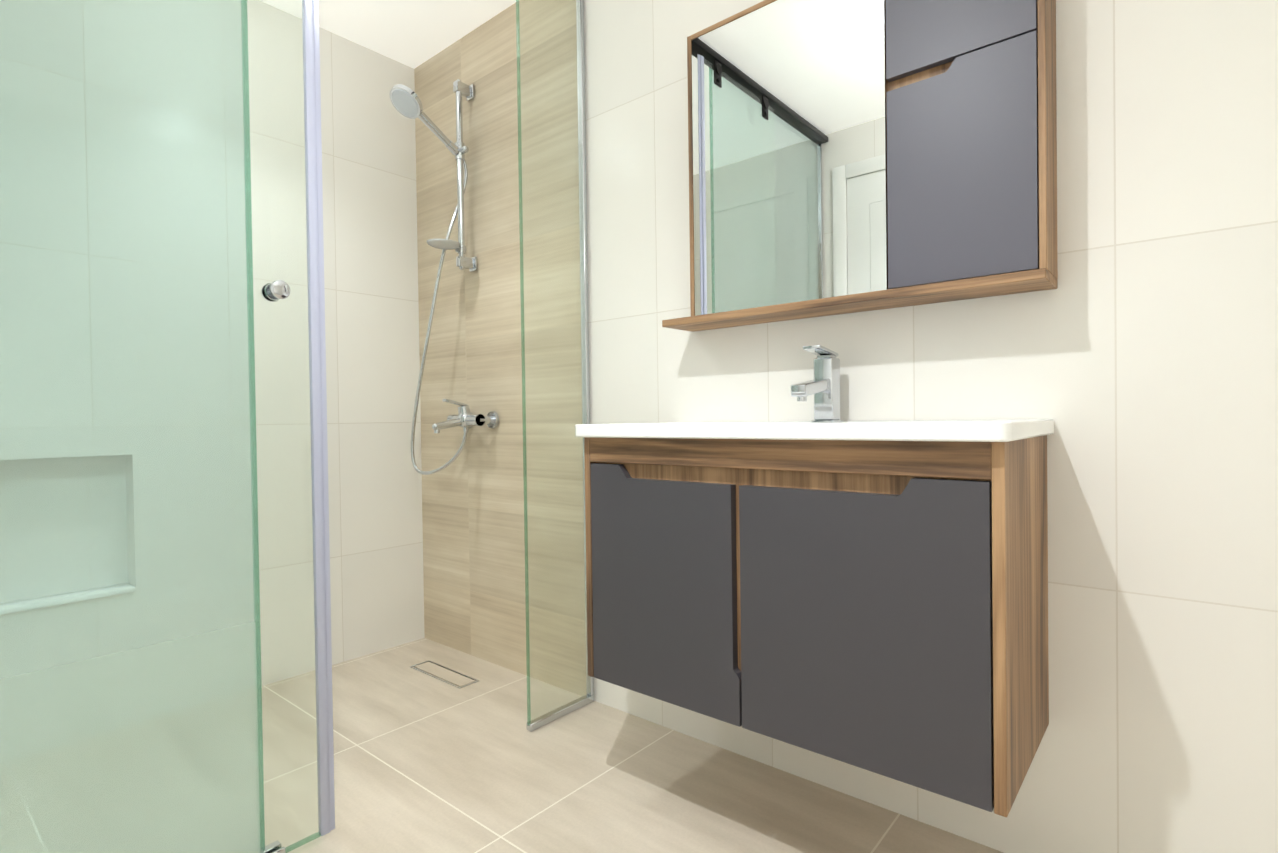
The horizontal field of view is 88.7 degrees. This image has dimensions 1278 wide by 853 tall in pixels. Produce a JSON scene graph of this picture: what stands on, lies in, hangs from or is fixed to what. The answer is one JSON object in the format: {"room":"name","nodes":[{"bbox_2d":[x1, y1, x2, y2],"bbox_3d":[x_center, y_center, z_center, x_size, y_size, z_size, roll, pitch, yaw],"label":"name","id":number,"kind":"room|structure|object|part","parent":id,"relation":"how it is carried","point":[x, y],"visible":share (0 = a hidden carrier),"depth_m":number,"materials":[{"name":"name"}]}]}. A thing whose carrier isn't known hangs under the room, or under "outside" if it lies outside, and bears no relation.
{"room":"bathroom","nodes":[
{"label":"bathroom","id":0,"kind":"room"},
{"bbox_2d":[0,0,424,762],"bbox_3d":[-1.593,-0.279,1.979,0.100,2.360,2.000,0,1,40],"label":"wall","id":1,"kind":"structure","parent":0,"point":[372,332],"depth_m":2.14,"materials":[{"name":"beige tile"}]},
{"bbox_2d":[0,583,135,614],"bbox_3d":[-1.654,0.494,1.882,0.096,0.016,0.311,0,1,40],"label":"shelf","id":2,"kind":"object","parent":1,"relation":"attached to","point":[67,597],"depth_m":1.87,"materials":[{"name":"white ceramic"}]},
{"bbox_2d":[260,0,517,68],"bbox_3d":[-0.226,-1.514,0.799,3.720,0.100,2.200,0,1,40],"label":"ceiling","id":3,"kind":"structure","parent":0,"point":[414,34],"depth_m":2.38,"materials":[{"name":"white paint"}]},
{"bbox_2d":[0,638,1003,852],"bbox_3d":[-0.191,0.945,0.829,3.720,0.100,2.200,0,1,40],"label":"floor","id":4,"kind":"structure","parent":0,"point":[424,763],"depth_m":1.63,"materials":[{"name":"beige tile"}]},
{"bbox_2d":[0,0,285,852],"bbox_3d":[-1.100,-0.251,0.946,0.058,2.315,1.047,0,1,40],"label":"glass shower door","id":5,"kind":"structure","parent":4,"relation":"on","point":[277,849],"depth_m":1.19,"materials":[{"name":"clear glass"}]},
{"bbox_2d":[410,660,478,688],"bbox_3d":[-0.698,0.882,2.332,0.310,0.003,0.080,0,1,40],"label":"floor drain","id":6,"kind":"object","parent":4,"relation":"on","point":[454,678],"visible":1,"depth_m":2.32,"materials":[{"name":"silver metal"}]},
{"bbox_2d":[516,0,593,731],"bbox_3d":[-0.252,-0.276,1.982,0.022,2.315,0.264,0,1,40],"label":"shower panel","id":7,"kind":"object","parent":4,"relation":"on","point":[558,713],"visible":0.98,"depth_m":2.05,"materials":[{"name":"clear glass"}]},
{"bbox_2d":[414,0,1277,852],"bbox_3d":[0.468,-0.304,1.618,3.720,2.360,0.100,0,1,40],"label":"wall","id":8,"kind":"structure","parent":0,"point":[1134,356],"depth_m":1.28,"materials":[{"name":"tile"}]},
{"bbox_2d":[445,79,476,271],"bbox_3d":[-0.650,-0.928,2.401,0.065,0.700,0.111,0,1,40],"label":"rail","id":9,"kind":"object","parent":8,"relation":"attached to","point":[458,149],"visible":1,"depth_m":2.40,"materials":[{"name":"silver metal"}]},
{"bbox_2d":[390,84,450,145],"bbox_3d":[-0.729,-1.064,2.298,0.116,0.163,0.294,0,1,40],"label":"shower","id":10,"kind":"object","parent":9,"relation":"attached to","point":[423,117],"visible":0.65,"depth_m":2.26,"materials":[{"name":"silver metal"}]},
{"bbox_2d":[391,89,417,116],"bbox_3d":[-0.795,-1.097,2.218,0.098,0.061,0.078,0,1,40],"label":"shower head","id":11,"kind":"object","parent":10,"relation":"attached to","point":[404,103],"visible":1,"depth_m":2.21,"materials":[{"name":"grey"}]},
{"bbox_2d":[457,245,465,253],"bbox_3d":[-0.655,-0.653,2.413,0.033,0.028,0.033,0,1,40],"label":"clip","id":12,"kind":"object","parent":9,"relation":"attached to","point":[463,249],"visible":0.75,"depth_m":2.40,"materials":[{"name":"silver metal"}]},
{"bbox_2d":[426,239,460,251],"bbox_3d":[-0.699,-0.652,2.360,0.105,0.024,0.137,0,1,40],"label":"soap dish","id":13,"kind":"object","parent":12,"relation":"attached to","point":[444,244],"visible":1,"depth_m":2.33,"materials":[{"name":"white plastic"}]},
{"bbox_2d":[432,399,498,432],"bbox_3d":[-0.658,-0.039,2.368,0.216,0.121,0.205,0,1,40],"label":"shower mixer","id":14,"kind":"object","parent":8,"relation":"attached to","point":[465,419],"visible":1,"depth_m":2.36,"materials":[{"name":"silver metal"}]},
{"bbox_2d":[411,161,467,474],"bbox_3d":[-0.740,-0.408,2.448,0.238,1.179,0.140,0,1,40],"label":"hose","id":15,"kind":"object","parent":14,"relation":"attached to","point":[448,463],"visible":0.96,"depth_m":2.43,"materials":[{"name":"silver metal"}]},
{"bbox_2d":[575,345,1053,817],"bbox_3d":[0.328,0.207,1.408,0.913,0.768,0.416,0,1,40],"label":"bathroom vanity","id":16,"kind":"object","parent":8,"relation":"attached to","point":[871,596],"visible":1,"depth_m":1.17,"materials":[{"name":"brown wood"}]},
{"bbox_3d":[0.048,0.340,1.422,0.400,0.507,0.018,0,1,40],"label":"door","id":17,"kind":"part","parent":16,"relation":"part of","materials":[{"name":"grey wood"}]},
{"bbox_3d":[0.338,0.306,1.420,0.853,0.570,0.388,0,1,40],"label":"frame","id":18,"kind":"part","parent":16,"relation":"part of","materials":[{"name":"brown wood"}]},
{"bbox_2d":[575,419,1053,441],"bbox_3d":[0.325,0.042,1.406,0.913,0.104,0.416,0,1,40],"label":"basin","id":19,"kind":"object","parent":16,"relation":"in","point":[816,430],"depth_m":1.18,"materials":[{"name":"white ceramic"}]},
{"bbox_2d":[791,345,842,422],"bbox_3d":[0.393,-0.093,1.453,0.054,0.172,0.174,0,1,40],"label":"faucet","id":20,"kind":"object","parent":16,"relation":"on","point":[825,386],"depth_m":1.47,"materials":[{"name":"silver metal"}]},
{"bbox_3d":[0.374,0.339,1.148,0.442,0.507,0.018,0,1,40],"label":"door","id":21,"kind":"part","parent":16,"relation":"part of","materials":[{"name":"grey wood"}]},
{"bbox_2d":[662,0,1057,331],"bbox_3d":[0.430,-0.628,1.485,0.865,0.728,0.136,0,1,40],"label":"upper cabinet","id":22,"kind":"object","parent":8,"relation":"attached to","point":[849,156],"visible":1,"depth_m":1.37,"materials":[{"name":"brown wood"}]},
{"bbox_2d":[691,0,886,315],"bbox_3d":[0.324,-0.629,1.503,0.483,0.696,0.004,0,1,40],"label":"mirror","id":23,"kind":"object","parent":22,"relation":"attached to","point":[789,97],"depth_m":1.49,"materials":[{"name":"silver metal"}]},
{"bbox_3d":[0.613,-0.846,1.260,0.266,0.264,0.017,0,1,40],"label":"door","id":24,"kind":"part","parent":22,"relation":"part of","materials":[{"name":"grey wood"}]},
{"bbox_3d":[0.618,-0.497,1.265,0.266,0.425,0.017,0,1,40],"label":"door","id":25,"kind":"part","parent":22,"relation":"part of","materials":[{"name":"grey wood"}]},
{"bbox_3d":[-0.811,-1.432,1.293,0.060,0.026,1.994,0,1,40],"label":"rail","id":26,"kind":"object","parent":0,"visible":0},
{"bbox_2d":[0,0,320,852],"bbox_3d":[-0.873,-0.254,1.170,0.061,2.281,0.568,0,1,40],"label":"sliding shower door","id":27,"kind":"structure","parent":26,"relation":"hanging from","point":[276,290],"depth_m":1.19,"materials":[{"name":"clear glass"}]},
{"bbox_3d":[-0.739,-0.275,1.329,0.061,0.038,0.038,0,1,40],"label":"knob","id":28,"kind":"part","parent":27,"relation":"part of","materials":[{"name":"silver metal"}]},
{"bbox_2d":[286,833,319,852],"bbox_3d":[-0.868,0.883,1.193,0.009,0.007,0.568,0,1,40],"label":"shower sliding door edge","id":29,"kind":"object","parent":27,"relation":"attached to","point":[302,840],"visible":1,"depth_m":1.38,"materials":[{"name":"green glass"}]},
{"bbox_2d":[302,0,334,835],"bbox_3d":[-0.693,-0.259,1.406,0.015,2.281,0.032,0,1,40],"label":"seal","id":30,"kind":"object","parent":27,"relation":"attached to","point":[318,394],"visible":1,"depth_m":1.40,"materials":[{"name":"white"}]}
]}

